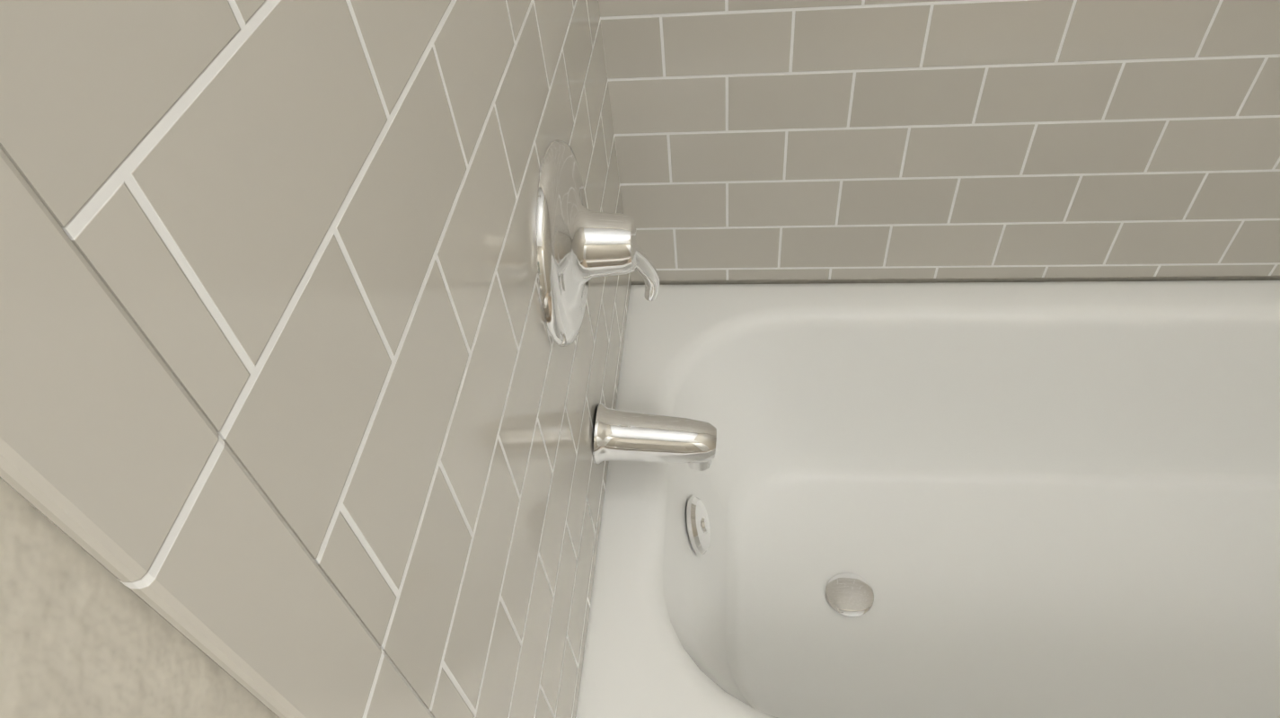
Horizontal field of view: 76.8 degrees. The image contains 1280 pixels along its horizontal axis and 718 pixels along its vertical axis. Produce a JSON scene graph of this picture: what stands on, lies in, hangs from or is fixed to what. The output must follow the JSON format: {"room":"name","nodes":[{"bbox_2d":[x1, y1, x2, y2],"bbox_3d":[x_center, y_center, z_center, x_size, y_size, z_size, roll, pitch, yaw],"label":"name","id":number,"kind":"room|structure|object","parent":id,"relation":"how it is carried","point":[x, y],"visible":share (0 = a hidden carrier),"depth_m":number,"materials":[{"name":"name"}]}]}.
{"room":"bathroom","nodes":[
{"label":"bathroom","id":0,"kind":"room"},
{"bbox_2d":[0,477,278,717],"bbox_3d":[-0.261,-0.539,0.254,0.252,2.845,0.995,0,47,6],"label":"wall","id":1,"kind":"structure","parent":0,"point":[83,633],"depth_m":0.20,"materials":[{"name":"paint"}]},
{"bbox_2d":[0,147,434,717],"bbox_3d":[-0.158,-0.155,0.019,0.009,1.889,0.050,0,47,6],"label":"wall tile edge","id":2,"kind":"structure","parent":1,"relation":"attached to","point":[120,462],"depth_m":0.22,"materials":[{"name":"grey tile"}]},
{"bbox_2d":[0,0,631,717],"bbox_3d":[-0.125,-0.467,0.303,0.008,1.889,0.797,0,47,6],"label":"wall tile","id":3,"kind":"structure","parent":1,"relation":"attached to","point":[300,233],"depth_m":0.36,"materials":[{"name":"grey tile"}]},
{"bbox_2d":[535,139,659,346],"bbox_3d":[-0.030,-0.102,0.732,0.085,0.190,0.186,0,47,6],"label":"shower valve","id":4,"kind":"object","parent":3,"relation":"attached to","point":[579,244],"visible":1,"depth_m":0.70,"materials":[{"name":"silver metal"}]},
{"bbox_2d":[592,402,717,470],"bbox_3d":[0.018,0.093,0.940,0.143,0.088,0.072,0,47,6],"label":"tub spout","id":5,"kind":"object","parent":3,"relation":"attached to","point":[631,436],"visible":1,"depth_m":0.92,"materials":[{"name":"silver metal"}]},
{"bbox_2d":[631,275,1279,284],"bbox_3d":[0.718,-0.866,0.447,1.648,2.845,0.100,0,47,6],"label":"wall","id":6,"kind":"structure","parent":0,"point":[1007,279],"depth_m":1.22,"materials":[{"name":"paint"}]},
{"bbox_2d":[598,0,1279,281],"bbox_3d":[0.672,-0.761,0.487,1.547,1.889,0.008,0,47,6],"label":"wall tile","id":7,"kind":"structure","parent":6,"relation":"attached to","point":[810,139],"depth_m":1.04,"materials":[{"name":"grey tile"}]},
{"bbox_3d":[3.745,2.417,-0.937,8.500,0.060,6.320,0,47,6],"label":"floor","id":8,"kind":"structure","parent":0,"visible":0},
{"bbox_2d":[575,280,1279,717],"bbox_3d":[0.734,0.287,1.064,1.545,0.380,0.764,0,47,6],"label":"bathtub","id":9,"kind":"object","parent":8,"relation":"on","point":[994,499],"visible":0.94,"depth_m":1.19,"materials":[{"name":"white ceramic"}]}
]}

